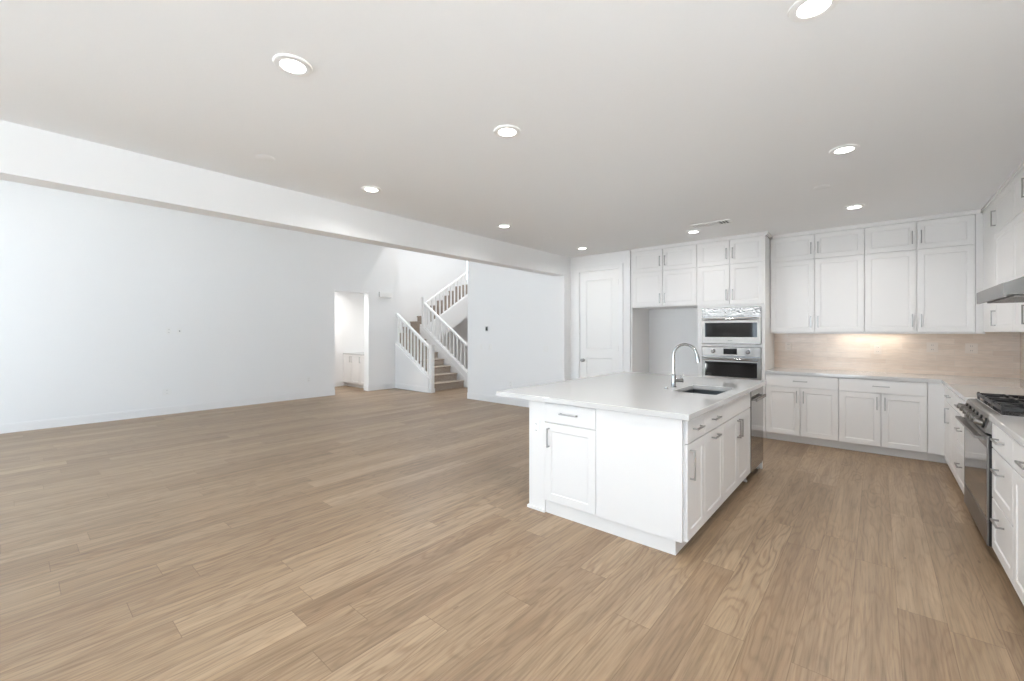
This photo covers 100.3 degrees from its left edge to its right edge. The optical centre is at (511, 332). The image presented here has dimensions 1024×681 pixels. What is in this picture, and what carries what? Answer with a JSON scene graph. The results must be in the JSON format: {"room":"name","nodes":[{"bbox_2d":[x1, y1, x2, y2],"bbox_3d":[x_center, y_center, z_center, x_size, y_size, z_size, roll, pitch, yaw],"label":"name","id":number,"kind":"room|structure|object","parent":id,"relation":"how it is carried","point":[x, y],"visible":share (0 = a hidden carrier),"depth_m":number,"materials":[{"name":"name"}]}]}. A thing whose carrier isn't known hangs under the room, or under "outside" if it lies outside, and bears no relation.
{"room":"open-plan kitchen","nodes":[
{"label":"open-plan kitchen","id":0,"kind":"room"},
{"bbox_2d":[0,180,398,423],"bbox_3d":[-5.981,-0.880,7.518,0.200,4.600,9.270,0,0,40],"label":"wall","id":1,"kind":"structure","parent":0,"point":[91,287],"depth_m":7.32,"materials":[{"name":"white paint"}]},
{"bbox_2d":[166,328,170,333],"bbox_3d":[-5.944,-0.020,7.400,0.009,0.115,0.072,0,0,40],"label":"wall outlet","id":2,"kind":"object","parent":1,"relation":"attached to","point":[168,330],"visible":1,"depth_m":7.40,"materials":[{"name":"white plastic"}]},
{"bbox_2d":[177,328,181,333],"bbox_3d":[-5.844,-0.020,7.512,0.016,0.115,0.072,0,0,40],"label":"cable plate","id":3,"kind":"object","parent":1,"relation":"attached to","point":[179,330],"visible":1,"depth_m":7.51,"materials":[{"name":"white plastic"}]},
{"bbox_2d":[0,383,394,433],"bbox_3d":[-6.015,1.355,7.467,0.214,0.130,9.150,0,0,40],"label":"baseboard","id":4,"kind":"structure","parent":1,"relation":"attached to","point":[77,420],"depth_m":7.29,"materials":[{"name":"white paint"}]},
{"bbox_2d":[379,292,391,297],"bbox_3d":[-3.149,-0.930,10.642,0.052,0.130,0.360,0,0,40],"label":"door chime","id":5,"kind":"object","parent":1,"relation":"attached to","point":[381,294],"visible":1,"depth_m":10.61,"materials":[{"name":"white plastic"}]},
{"bbox_2d":[0,120,563,275],"bbox_3d":[-2.112,-2.090,4.103,0.200,2.180,9.100,0,0,40],"label":"beam","id":6,"kind":"structure","parent":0,"point":[28,155],"depth_m":3.56,"materials":[{"name":"white paint"}]},
{"bbox_2d":[335,292,363,385],"bbox_3d":[-5.073,0.045,10.739,0.200,2.750,2.950,0,0,40],"label":"wall","id":7,"kind":"structure","parent":0,"point":[349,307],"depth_m":11.39,"materials":[{"name":"white paint"}]},
{"bbox_2d":[335,381,343,386],"bbox_3d":[-5.202,1.355,10.422,0.014,0.130,2.300,0,0,40],"label":"baseboard","id":8,"kind":"structure","parent":7,"relation":"attached to","point":[339,383],"depth_m":11.21,"materials":[{"name":"white paint"}]},
{"bbox_2d":[395,344,428,387],"bbox_3d":[-2.429,0.856,10.501,1.329,1.129,0.118,0,0,40],"label":"wall","id":9,"kind":"structure","parent":0,"point":[406,372],"depth_m":10.58,"materials":[{"name":"white paint"}]},
{"bbox_2d":[395,383,427,392],"bbox_3d":[-2.473,1.355,10.450,1.329,0.130,0.014,0,0,40],"label":"baseboard","id":10,"kind":"structure","parent":9,"relation":"attached to","point":[397,385],"depth_m":10.42,"materials":[{"name":"white paint"}]},
{"bbox_2d":[395,343,428,379],"bbox_3d":[-2.429,0.690,10.501,1.329,0.848,0.144,0,0,40],"label":"trim","id":11,"kind":"structure","parent":9,"relation":"attached to","point":[399,347],"depth_m":10.42,"materials":[{"name":"white paint"}]},
{"bbox_2d":[399,249,467,368],"bbox_3d":[-2.572,-1.380,14.008,0.200,5.600,5.030,0,0,40],"label":"wall","id":12,"kind":"structure","parent":0,"point":[420,274],"depth_m":13.66,"materials":[{"name":"white paint"}]},
{"bbox_2d":[468,261,554,399],"bbox_3d":[-0.037,-0.880,8.459,2.300,4.600,0.120,0,0,40],"label":"wall partition","id":13,"kind":"structure","parent":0,"point":[517,307],"depth_m":8.41,"materials":[{"name":"white paint"}]},
{"bbox_2d":[467,392,528,406],"bbox_3d":[-0.015,1.355,8.345,2.520,0.130,0.134,0,0,43],"label":"baseboard","id":14,"kind":"structure","parent":13,"relation":"attached to","point":[503,400],"depth_m":8.56,"materials":[{"name":"white paint"}]},
{"bbox_2d":[0,386,1023,680],"bbox_3d":[-0.903,1.480,6.490,12.600,0.120,14.700,0,0,40],"label":"floor","id":15,"kind":"structure","parent":0,"point":[353,533],"depth_m":2.63,"materials":[{"name":"brown wood"}]},
{"bbox_2d":[343,352,363,387],"bbox_3d":[-3.808,0.985,11.142,1.190,0.870,0.674,0,0,40],"label":"base cabinet","id":16,"kind":"object","parent":15,"relation":"on","point":[353,362],"visible":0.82,"depth_m":10.98,"materials":[{"name":"white paint"}]},
{"bbox_2d":[396,271,467,392],"bbox_3d":[-1.820,-0.469,12.368,3.063,3.777,3.748,0,0,40],"label":"staircase","id":17,"kind":"structure","parent":15,"relation":"on","point":[422,339],"depth_m":11.55,"materials":[{"name":"wood"}]},
{"bbox_2d":[527,400,762,554],"bbox_3d":[1.369,0.983,3.967,1.257,0.874,2.368,0,0,40],"label":"kitchen island","id":18,"kind":"object","parent":15,"relation":"on","point":[639,458],"visible":0.52,"depth_m":2.89,"materials":[{"name":"white paint"}]},
{"bbox_2d":[533,419,539,434],"bbox_3d":[0.194,0.760,3.424,0.072,0.115,0.009,0,0,40],"label":"island outlet","id":19,"kind":"object","parent":18,"relation":"attached to","point":[536,423],"visible":1,"depth_m":3.42,"materials":[{"name":"white plastic"}]},
{"bbox_2d":[545,402,595,514],"bbox_3d":[0.604,0.933,3.420,0.454,0.774,0.604,0,0,40],"label":"base cabinet","id":20,"kind":"object","parent":18,"relation":"attached to","point":[570,431],"visible":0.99,"depth_m":3.21,"materials":[{"name":"white paint"}]},
{"bbox_2d":[496,372,765,420],"bbox_3d":[1.259,0.525,4.059,1.605,0.039,2.420,0,0,40],"label":"island countertop","id":21,"kind":"structure","parent":18,"relation":"on","point":[626,392],"depth_m":3.59,"materials":[{"name":"grey stone"}]},
{"bbox_2d":[671,343,699,386],"bbox_3d":[1.584,0.302,3.889,0.262,0.408,0.095,0,0,40],"label":"faucet","id":22,"kind":"object","parent":21,"relation":"on","point":[674,380],"visible":1,"depth_m":3.92,"materials":[{"name":"silver metal"}]},
{"bbox_2d":[684,389,724,394],"bbox_3d":[1.694,0.653,3.780,0.366,0.214,0.576,0,0,40],"label":"sink","id":23,"kind":"object","parent":21,"relation":"in","point":[699,391],"visible":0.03,"depth_m":4.03,"materials":[{"name":"silver metal"}]},
{"bbox_2d":[683,414,704,541],"bbox_3d":[0.997,0.933,2.991,0.634,0.774,0.353,0,0,40],"label":"base cabinet","id":24,"kind":"object","parent":18,"relation":"attached to","point":[694,429],"visible":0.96,"depth_m":2.76,"materials":[{"name":"white paint"}]},
{"bbox_2d":[704,405,722,521],"bbox_3d":[1.262,0.933,3.301,0.634,0.774,0.458,0,0,40],"label":"base cabinet","id":25,"kind":"object","parent":18,"relation":"attached to","point":[713,434],"visible":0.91,"depth_m":3.12,"materials":[{"name":"white paint"}]},
{"bbox_2d":[690,389,749,501],"bbox_3d":[1.716,0.933,3.833,0.634,0.774,0.938,0,0,40],"label":"base cabinet","id":26,"kind":"object","parent":18,"relation":"attached to","point":[736,413],"visible":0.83,"depth_m":3.60,"materials":[{"name":"white paint"}]},
{"bbox_2d":[631,244,696,372],"bbox_3d":[2.511,0.067,6.790,1.024,2.704,0.699,0,0,40],"label":"tall cabinet","id":27,"kind":"object","parent":15,"relation":"on","point":[666,278],"visible":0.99,"depth_m":6.64,"materials":[{"name":"white paint"}]},
{"bbox_2d":[697,235,773,437],"bbox_3d":[3.229,0.068,6.178,0.859,2.705,0.699,0,0,40],"label":"oven tower","id":28,"kind":"object","parent":15,"relation":"on","point":[736,272],"visible":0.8,"depth_m":5.90,"materials":[{"name":"white paint"}]},
{"bbox_2d":[702,306,761,343],"bbox_3d":[3.196,-0.093,6.126,0.752,0.502,0.652,0,0,40],"label":"microwave oven","id":29,"kind":"object","parent":28,"relation":"in","point":[729,325],"visible":0.99,"depth_m":5.90,"materials":[{"name":"silver metal"}]},
{"bbox_2d":[702,346,761,379],"bbox_3d":[3.196,0.534,6.126,0.752,0.652,0.652,0,0,40],"label":"wall oven","id":30,"kind":"object","parent":28,"relation":"in","point":[718,362],"visible":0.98,"depth_m":5.90,"materials":[{"name":"silver metal"}]},
{"bbox_2d":[743,386,765,481],"bbox_3d":[2.217,0.986,4.399,0.622,0.867,0.556,0,0,40],"label":"dishwasher","id":31,"kind":"object","parent":15,"relation":"on","point":[756,396],"visible":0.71,"depth_m":4.18,"materials":[{"name":"silver metal"}]},
{"bbox_2d":[766,373,838,447],"bbox_3d":[3.852,0.983,5.647,0.770,0.874,0.699,0,0,40],"label":"base cabinet","id":32,"kind":"object","parent":15,"relation":"on","point":[799,408],"visible":0.99,"depth_m":5.39,"materials":[{"name":"white paint"}]},
{"bbox_2d":[839,377,927,460],"bbox_3d":[4.440,0.983,5.145,0.772,0.874,0.699,0,0,40],"label":"base cabinet","id":33,"kind":"object","parent":15,"relation":"on","point":[885,417],"visible":1,"depth_m":4.89,"materials":[{"name":"white paint"}]},
{"bbox_2d":[927,382,946,462],"bbox_3d":[4.822,0.983,4.839,0.202,0.874,0.658,0,0,40],"label":"cabinet filler","id":34,"kind":"object","parent":15,"relation":"on","point":[936,391],"visible":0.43,"depth_m":4.62,"materials":[{"name":"white paint"}]},
{"bbox_2d":[944,386,955,476],"bbox_3d":[4.534,0.983,4.005,0.692,0.874,0.978,0,0,40],"label":"base cabinet","id":35,"kind":"object","parent":15,"relation":"on","point":[949,410],"visible":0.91,"depth_m":4.09,"materials":[{"name":"white paint"}]},
{"bbox_2d":[954,394,965,493],"bbox_3d":[4.002,0.983,3.381,0.692,0.874,0.658,0,0,40],"label":"base cabinet","id":36,"kind":"object","parent":15,"relation":"on","point":[959,428],"visible":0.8,"depth_m":3.64,"materials":[{"name":"white paint"}]},
{"bbox_2d":[765,367,1023,401],"bbox_3d":[3.916,0.525,4.530,2.316,0.039,2.316,0,0,40],"label":"countertop","id":37,"kind":"structure","parent":36,"relation":"on","point":[965,387],"depth_m":4.67,"materials":[{"name":"grey stone"}]},
{"bbox_2d":[955,391,1023,546],"bbox_3d":[3.462,0.935,2.790,0.710,0.965,0.914,0,0,40],"label":"gas range","id":38,"kind":"object","parent":15,"relation":"on","point":[978,447],"visible":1,"depth_m":2.84,"materials":[{"name":"silver metal"}]},
{"bbox_2d":[975,397,1023,416],"bbox_3d":[3.504,0.513,2.754,0.599,0.022,0.914,0,0,40],"label":"cooktop","id":39,"kind":"object","parent":38,"relation":"in","point":[979,400],"depth_m":2.78,"materials":[{"name":"black metal"}]},
{"bbox_2d":[990,423,1013,584],"bbox_3d":[3.007,0.983,2.216,0.692,0.874,0.533,0,0,40],"label":"base cabinet","id":40,"kind":"object","parent":15,"relation":"on","point":[1002,443],"visible":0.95,"depth_m":2.40,"materials":[{"name":"white paint"}]},
{"bbox_2d":[989,415,1023,446],"bbox_3d":[2.807,0.525,1.962,0.669,0.039,1.190,0,0,40],"label":"countertop","id":41,"kind":"structure","parent":40,"relation":"on","point":[1012,426],"depth_m":2.34,"materials":[{"name":"grey stone"}]},
{"bbox_2d":[1013,439,1023,605],"bbox_3d":[2.629,0.983,1.773,0.692,0.874,0.628,0,0,40],"label":"base cabinet","id":42,"kind":"object","parent":15,"relation":"on","point":[1018,450],"visible":0.98,"depth_m":2.13,"materials":[{"name":"white paint"}]},
{"bbox_2d":[0,0,1023,257],"bbox_3d":[0.358,-1.390,2.554,5.570,0.120,10.350,0,0,40],"label":"ceiling","id":43,"kind":"structure","parent":0,"point":[641,123],"depth_m":2.50,"materials":[{"name":"white paint"}]},
{"bbox_2d":[255,154,274,161],"bbox_3d":[-1.882,-1.329,3.263,0.132,0.003,0.132,0,0,40],"label":"cover plate","id":44,"kind":"object","parent":43,"relation":"attached to","point":[260,156],"visible":1,"depth_m":3.26,"materials":[{"name":"white paint"}]},
{"bbox_2d":[273,53,312,76],"bbox_3d":[-1.090,-1.324,2.127,0.178,0.010,0.178,0,0,40],"label":"recessed light","id":45,"kind":"object","parent":43,"relation":"in","point":[290,64],"visible":1,"depth_m":2.12,"materials":[{"name":"white plastic"}]},
{"bbox_2d":[361,186,380,192],"bbox_3d":[-1.307,-1.324,3.968,0.178,0.010,0.178,0,0,40],"label":"recessed light","id":46,"kind":"object","parent":43,"relation":"in","point":[372,189],"visible":1,"depth_m":3.96,"materials":[{"name":"white plastic"}]},
{"bbox_2d":[497,224,510,227],"bbox_3d":[-0.096,-1.324,5.341,0.178,0.010,0.178,0,0,40],"label":"recessed light","id":47,"kind":"object","parent":43,"relation":"in","point":[499,225],"visible":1,"depth_m":5.33,"materials":[{"name":"white plastic"}]},
{"bbox_2d":[494,125,520,137],"bbox_3d":[-0.032,-1.324,2.828,0.178,0.010,0.178,0,0,40],"label":"recessed light","id":48,"kind":"object","parent":43,"relation":"in","point":[503,131],"visible":1,"depth_m":2.81,"materials":[{"name":"white plastic"}]},
{"bbox_2d":[686,230,700,233],"bbox_3d":[2.398,-1.324,5.644,0.178,0.010,0.178,0,0,40],"label":"recessed light","id":49,"kind":"object","parent":43,"relation":"in","point":[690,231],"visible":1,"depth_m":5.61,"materials":[{"name":"white plastic"}]},
{"bbox_2d":[631,231,771,251],"bbox_3d":[2.743,-1.308,6.373,1.919,0.044,0.324,0,0,40],"label":"trim","id":50,"kind":"structure","parent":43,"relation":"attached to","point":[766,233],"depth_m":6.13,"materials":[{"name":"white paint"}]},
{"bbox_2d":[690,219,732,228],"bbox_3d":[2.440,-1.324,5.227,0.444,0.010,0.200,0,0,40],"label":"ceiling vent","id":51,"kind":"object","parent":43,"relation":"in","point":[726,221],"visible":1,"depth_m":5.21,"materials":[{"name":"white plastic"}]},
{"bbox_2d":[788,0,839,21],"bbox_3d":[1.228,-1.324,1.739,0.178,0.010,0.178,0,0,40],"label":"recessed light","id":52,"kind":"object","parent":43,"relation":"in","point":[801,10],"visible":1,"depth_m":1.75,"materials":[{"name":"white plastic"}]},
{"bbox_2d":[813,184,830,189],"bbox_3d":[2.840,-1.328,3.913,0.132,0.004,0.132,0,0,40],"label":"cover plate","id":53,"kind":"object","parent":43,"relation":"attached to","point":[819,187],"visible":1,"depth_m":3.92,"materials":[{"name":"white paint"}]},
{"bbox_2d":[829,144,859,154],"bbox_3d":[2.414,-1.324,3.106,0.178,0.010,0.178,0,0,40],"label":"recessed light","id":54,"kind":"object","parent":43,"relation":"in","point":[844,149],"visible":1,"depth_m":3.09,"materials":[{"name":"white plastic"}]},
{"bbox_2d":[844,204,864,209],"bbox_3d":[3.628,-1.324,4.529,0.178,0.010,0.178,0,0,40],"label":"recessed light","id":55,"kind":"object","parent":43,"relation":"in","point":[851,207],"visible":1,"depth_m":4.52,"materials":[{"name":"white plastic"}]},
{"bbox_2d":[773,159,1023,238],"bbox_3d":[3.039,-1.308,3.697,2.001,0.044,4.130,0,0,40],"label":"trim","id":56,"kind":"structure","parent":43,"relation":"attached to","point":[1020,166],"depth_m":4.92,"materials":[{"name":"white paint"}]},
{"bbox_2d":[555,256,570,381],"bbox_3d":[0.907,-0.880,7.640,0.200,4.600,0.200,0,0,40],"label":"wall pier","id":57,"kind":"object","parent":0,"point":[562,283],"visible":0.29,"depth_m":7.58,"materials":[{"name":"white paint"}]},
{"bbox_2d":[571,250,630,379],"bbox_3d":[1.679,0.045,7.671,1.335,2.750,0.850,0,0,40],"label":"wall","id":58,"kind":"structure","parent":0,"point":[624,257],"depth_m":7.03,"materials":[{"name":"white paint"}]},
{"bbox_2d":[575,263,622,378],"bbox_3d":[1.511,0.145,7.326,0.904,2.549,0.143,0,0,40],"label":"trim","id":59,"kind":"structure","parent":58,"relation":"attached to","point":[619,266],"depth_m":7.41,"materials":[{"name":"white paint"}]},
{"bbox_2d":[580,269,618,377],"bbox_3d":[1.476,0.182,7.277,0.750,2.456,0.107,0,0,40],"label":"door","id":60,"kind":"structure","parent":58,"relation":"in","point":[599,290],"depth_m":7.30,"materials":[{"name":"white paint"}]},
{"bbox_2d":[649,307,1019,378],"bbox_3d":[3.999,0.045,6.118,4.260,2.750,0.200,0,0,40],"label":"wall","id":61,"kind":"structure","parent":0,"point":[668,328],"depth_m":7.12,"materials":[{"name":"white paint"}]},
{"bbox_2d":[770,228,864,331],"bbox_3d":[4.047,-0.642,5.693,1.005,1.285,0.362,0,0,40],"label":"upper cabinet","id":62,"kind":"object","parent":61,"relation":"attached to","point":[817,281],"visible":0.98,"depth_m":5.55,"materials":[{"name":"white paint"}]},
{"bbox_2d":[770,332,984,333],"bbox_3d":[4.352,0.009,5.275,2.012,0.018,0.020,0,0,40],"label":"trim","id":63,"kind":"structure","parent":62,"relation":"attached to","point":[770,332],"depth_m":5.19,"materials":[{"name":"white paint"}]},
{"bbox_2d":[774,332,1023,379],"bbox_3d":[3.233,0.102,3.728,2.322,0.805,4.430,0,0,40],"label":"backsplash","id":64,"kind":"structure","parent":61,"relation":"attached to","point":[1000,354],"depth_m":5.25,"materials":[{"name":"beige tile"}]},
{"bbox_2d":[785,342,790,349],"bbox_3d":[3.909,0.200,6.044,0.072,0.115,0.009,0,0,40],"label":"backsplash outlet","id":65,"kind":"object","parent":64,"relation":"attached to","point":[787,344],"visible":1,"depth_m":6.04,"materials":[{"name":"beige plastic"}]},
{"bbox_2d":[874,345,880,353],"bbox_3d":[4.640,0.220,5.421,0.072,0.115,0.009,0,0,40],"label":"backsplash outlet","id":66,"kind":"object","parent":64,"relation":"attached to","point":[877,348],"visible":1,"depth_m":5.42,"materials":[{"name":"beige plastic"}]},
{"bbox_2d":[926,342,937,351],"bbox_3d":[5.016,0.180,5.099,0.100,0.115,0.009,0,0,40],"label":"backsplash outlet","id":67,"kind":"object","parent":64,"relation":"attached to","point":[930,346],"visible":1,"depth_m":5.10,"materials":[{"name":"beige plastic"}]},
{"bbox_2d":[965,343,977,353],"bbox_3d":[5.260,0.185,4.892,0.100,0.115,0.009,0,0,40],"label":"backsplash outlet","id":68,"kind":"object","parent":64,"relation":"attached to","point":[969,347],"visible":1,"depth_m":4.89,"materials":[{"name":"beige plastic"}]},
{"bbox_2d":[865,215,974,331],"bbox_3d":[4.785,-0.642,5.063,0.931,1.285,0.362,0,0,40],"label":"upper cabinet","id":69,"kind":"object","parent":61,"relation":"attached to","point":[920,275],"visible":1,"depth_m":4.92,"materials":[{"name":"white paint"}]},
{"bbox_3d":[2.466,0.045,0.887,0.200,2.750,10.150,0,0,40],"label":"wall","id":70,"kind":"structure","parent":0,"visible":0},
{"bbox_2d":[983,181,1013,331],"bbox_3d":[4.763,-0.642,4.020,0.350,1.285,1.338,0,0,40],"label":"upper cabinet","id":71,"kind":"object","parent":70,"relation":"attached to","point":[998,218],"visible":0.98,"depth_m":4.05,"materials":[{"name":"white paint"}]},
{"bbox_2d":[975,213,982,331],"bbox_3d":[5.178,-0.642,4.750,0.071,1.285,0.321,0,0,40],"label":"cabinet filler","id":72,"kind":"object","parent":71,"relation":"attached to","point":[978,217],"visible":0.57,"depth_m":4.64,"materials":[{"name":"white paint"}]},
{"bbox_2d":[1013,168,1023,331],"bbox_3d":[4.156,-0.642,3.309,0.350,1.285,0.528,0,0,40],"label":"upper cabinet","id":73,"kind":"object","parent":70,"relation":"attached to","point":[1018,182],"visible":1,"depth_m":3.48,"materials":[{"name":"white paint"}]},
{"bbox_3d":[3.578,-0.853,2.632,0.350,0.865,1.248,0,0,40],"label":"upper cabinet","id":74,"kind":"object","parent":70,"relation":"attached to","visible":0},
{"bbox_2d":[977,276,1023,303],"bbox_3d":[3.511,-0.316,2.748,0.603,0.200,0.910,0,0,40],"label":"range hood","id":75,"kind":"object","parent":74,"relation":"attached to","point":[1012,291],"visible":1,"depth_m":2.70,"materials":[{"name":"grey metal"}]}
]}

